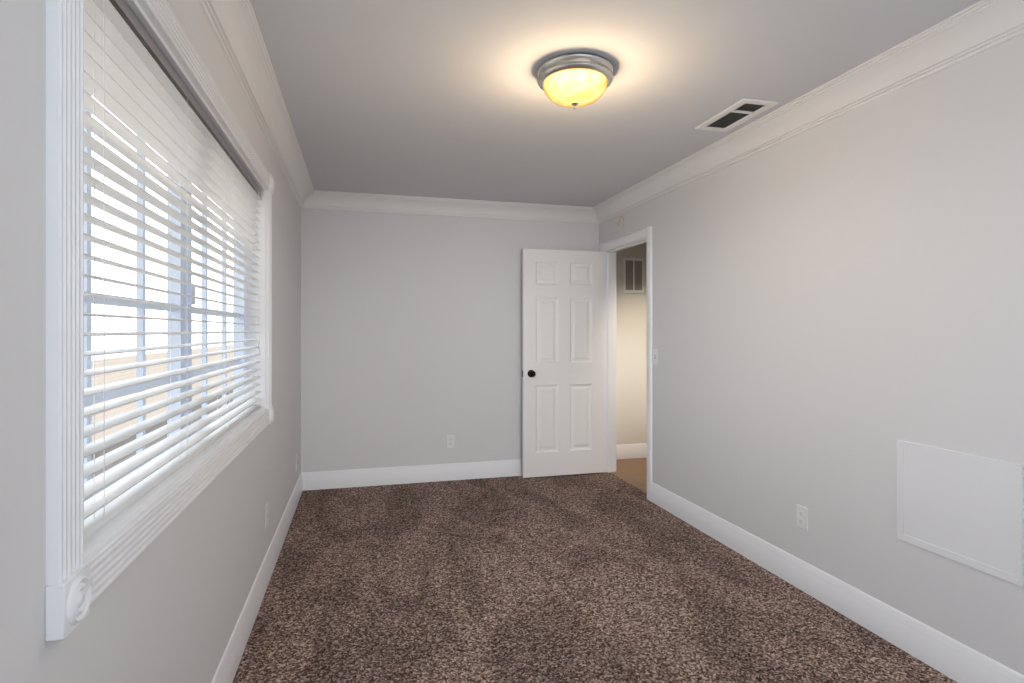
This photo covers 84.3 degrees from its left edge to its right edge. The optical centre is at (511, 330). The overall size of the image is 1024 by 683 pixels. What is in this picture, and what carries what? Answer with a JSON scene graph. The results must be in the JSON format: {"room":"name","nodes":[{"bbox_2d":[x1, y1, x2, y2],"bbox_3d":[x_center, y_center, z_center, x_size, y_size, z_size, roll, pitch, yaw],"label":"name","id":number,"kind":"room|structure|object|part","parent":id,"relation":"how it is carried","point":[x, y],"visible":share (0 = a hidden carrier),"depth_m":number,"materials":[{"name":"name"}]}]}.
{"room":"empty bedroom","nodes":[
{"label":"empty bedroom","id":0,"kind":"room"},
{"bbox_2d":[0,0,300,682],"bbox_3d":[-1.103,0.090,1.988,0.150,2.440,5.690,0,0,-15],"label":"wall","id":1,"kind":"structure","parent":0,"point":[167,605],"depth_m":1.18,"materials":[{"name":"white paint"}]},
{"bbox_2d":[45,0,273,641],"bbox_3d":[-1.071,-0.163,1.935,0.184,1.303,2.198,0,0,-15],"label":"window","id":2,"kind":"structure","parent":1,"relation":"in","point":[78,584],"depth_m":1.12,"materials":[{"name":"white paint"}]},
{"bbox_2d":[84,0,262,540],"bbox_3d":[-1.052,-0.161,1.940,0.061,1.114,2.004,0,0,-15],"label":"window blind","id":3,"kind":"object","parent":2,"relation":"attached to","point":[135,83],"visible":0.73,"depth_m":1.46,"materials":[{"name":"white plastic"}]},
{"bbox_2d":[197,0,316,208],"bbox_3d":[-0.981,-1.065,2.036,0.112,0.130,5.420,0,0,-15],"label":"crown molding","id":4,"kind":"structure","parent":1,"relation":"attached to","point":[234,24],"depth_m":2.42,"materials":[{"name":"white paint"}]},
{"bbox_2d":[211,472,306,682],"bbox_3d":[-1.027,1.237,2.024,0.016,0.146,5.420,0,0,-15],"label":"baseboard","id":5,"kind":"structure","parent":1,"relation":"attached to","point":[227,668],"depth_m":2.58,"materials":[{"name":"white paint"}]},
{"bbox_2d":[265,502,269,528],"bbox_3d":[-1.276,0.965,2.962,0.017,0.116,0.072,0,0,-15],"label":"outlet plate","id":6,"kind":"object","parent":1,"relation":"attached to","point":[266,515],"visible":1,"depth_m":2.93,"materials":[{"name":"white plastic"}]},
{"bbox_2d":[301,209,598,471],"bbox_3d":[-0.544,0.090,5.019,2.790,2.440,0.120,0,0,-15],"label":"wall","id":7,"kind":"structure","parent":0,"point":[411,339],"depth_m":4.87,"materials":[{"name":"white paint"}]},
{"bbox_2d":[446,435,454,447],"bbox_3d":[-0.538,0.972,4.954,0.072,0.116,0.008,0,0,-15],"label":"outlet","id":8,"kind":"object","parent":7,"relation":"attached to","point":[450,441],"visible":1,"depth_m":4.95,"materials":[{"name":"white plastic"}]},
{"bbox_2d":[313,191,592,223],"bbox_3d":[-0.442,-1.065,4.926,2.400,0.130,0.112,0,0,-15],"label":"crown molding","id":9,"kind":"structure","parent":7,"relation":"attached to","point":[326,200],"depth_m":4.91,"materials":[{"name":"white paint"}]},
{"bbox_2d":[232,472,956,682],"bbox_3d":[0.201,1.360,2.335,2.850,0.100,5.690,0,0,-15],"label":"floor","id":10,"kind":"structure","parent":0,"point":[605,577],"depth_m":2.74,"materials":[{"name":"brown carpet"}]},
{"bbox_2d":[250,0,979,206],"bbox_3d":[0.840,-1.190,2.697,4.270,0.120,6.060,0,0,-15],"label":"ceiling","id":11,"kind":"structure","parent":0,"point":[450,99],"depth_m":2.53,"materials":[{"name":"white paint"}]},
{"bbox_2d":[538,53,612,109],"bbox_3d":[0.274,-1.044,2.453,0.326,0.173,0.326,0,0,-15],"label":"ceiling light","id":12,"kind":"object","parent":11,"relation":"attached to","point":[574,81],"visible":1,"depth_m":2.35,"materials":[{"name":"yellow glass"}]},
{"bbox_2d":[695,98,778,131],"bbox_3d":[1.169,-1.125,2.976,0.200,0.009,0.420,0,0,-15],"label":"ceiling vent","id":13,"kind":"object","parent":11,"relation":"in","point":[743,110],"visible":1,"depth_m":2.95,"materials":[{"name":"white plastic"}]},
{"bbox_2d":[616,242,646,444],"bbox_3d":[1.482,0.090,5.941,1.360,2.440,0.120,0,0,-15],"label":"wall","id":14,"kind":"structure","parent":0,"point":[631,368],"depth_m":5.81,"materials":[{"name":"white paint"}]},
{"bbox_2d":[616,443,646,458],"bbox_3d":[1.442,1.237,5.860,1.240,0.146,0.016,0,0,-15],"label":"baseboard","id":15,"kind":"structure","parent":14,"relation":"attached to","point":[628,451],"depth_m":5.80,"materials":[{"name":"white paint"}]},
{"bbox_2d":[623,258,643,292],"bbox_3d":[1.248,-0.565,5.809,0.230,0.360,0.014,0,0,-15],"label":"air vent","id":16,"kind":"object","parent":14,"relation":"in","point":[633,275],"visible":1,"depth_m":5.80,"materials":[{"name":"white metal"}]},
{"bbox_2d":[599,34,1023,674],"bbox_3d":[1.531,0.090,2.881,0.120,2.440,6.060,0,0,-15],"label":"wall","id":17,"kind":"structure","parent":0,"point":[837,308],"depth_m":2.55,"materials":[{"name":"white paint"}]},
{"bbox_2d":[617,216,623,227],"bbox_3d":[0.928,-0.930,4.862,0.026,0.104,0.104,0,0,-15],"label":"motion sensor","id":18,"kind":"object","parent":17,"relation":"attached to","point":[620,221],"visible":0.98,"depth_m":4.84,"materials":[{"name":"white plastic"}]},
{"bbox_2d":[599,226,651,500],"bbox_3d":[1.010,0.254,4.837,0.154,2.113,0.976,0,0,-15],"label":"door frame","id":19,"kind":"structure","parent":17,"relation":"attached to","point":[610,249],"depth_m":5.22,"materials":[{"name":"white paint"}]},
{"bbox_2d":[522,249,603,477],"bbox_3d":[0.464,0.288,5.101,0.767,2.020,0.163,0,0,-15],"label":"door","id":20,"kind":"structure","parent":19,"relation":"attached to","point":[563,359],"depth_m":5.08,"materials":[{"name":"white paint"}]},
{"bbox_3d":[0.144,0.380,5.016,0.105,0.066,0.163,0,0,-15],"label":"door knob","id":21,"kind":"part","parent":20,"relation":"part of","materials":[{"name":"black metal"}]},
{"bbox_2d":[653,349,657,364],"bbox_3d":[1.082,0.200,4.300,0.017,0.116,0.072,0,0,-15],"label":"switch plate","id":22,"kind":"object","parent":17,"relation":"attached to","point":[655,356],"visible":1,"depth_m":4.29,"materials":[{"name":"white plastic"}]},
{"bbox_2d":[797,504,807,531],"bbox_3d":[1.468,0.948,2.868,0.008,0.116,0.072,0,0,-15],"label":"outlet","id":23,"kind":"object","parent":17,"relation":"attached to","point":[802,517],"visible":1,"depth_m":2.86,"materials":[{"name":"white plastic"}]},
{"bbox_2d":[593,0,1023,223],"bbox_3d":[1.462,-1.065,2.686,0.112,0.130,5.420,0,0,-15],"label":"crown molding","id":24,"kind":"structure","parent":17,"relation":"attached to","point":[977,28],"depth_m":2.51,"materials":[{"name":"white paint"}]},
{"bbox_2d":[650,482,1023,682],"bbox_3d":[1.638,1.237,2.214,0.016,0.146,4.417,0,0,-15],"label":"baseboard","id":25,"kind":"structure","parent":17,"relation":"attached to","point":[952,658],"depth_m":2.55,"materials":[{"name":"white paint"}]},
{"bbox_2d":[897,440,1022,586],"bbox_3d":[1.663,0.660,2.134,0.008,0.410,0.460,0,0,-15],"label":"access panel","id":26,"kind":"object","parent":17,"relation":"attached to","point":[964,509],"visible":1,"depth_m":2.10,"materials":[{"name":"white paint"}]},
{"label":"outside","id":27,"kind":"structure","parent":0,"visible":0},
{"bbox_2d":[92,390,232,477],"bbox_3d":[-15.299,1.660,37.838,8.850,0.100,109.000,0,0,-15],"label":"ground","id":28,"kind":"structure","parent":27,"point":[115,446],"depth_m":8.14,"materials":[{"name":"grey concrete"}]},
{"bbox_2d":[92,344,232,441],"bbox_3d":[-13.777,1.000,38.243,0.200,1.219,109.000,0,0,-15],"label":"fence","id":29,"kind":"object","parent":28,"relation":"on","point":[118,376],"depth_m":8.65,"materials":[{"name":"beige wood"}]},
{"bbox_2d":[92,96,232,358],"bbox_3d":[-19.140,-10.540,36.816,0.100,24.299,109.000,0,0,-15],"label":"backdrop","id":30,"kind":"structure","parent":27,"point":[112,324],"depth_m":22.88,"materials":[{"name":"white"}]},
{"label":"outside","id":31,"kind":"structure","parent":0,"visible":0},
{"bbox_2d":[610,458,646,492],"bbox_3d":[1.749,1.360,4.822,1.420,0.100,2.420,0,0,-15],"label":"floor","id":32,"kind":"structure","parent":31,"point":[633,471],"depth_m":5.26,"materials":[{"name":"brown wood"}]}
]}

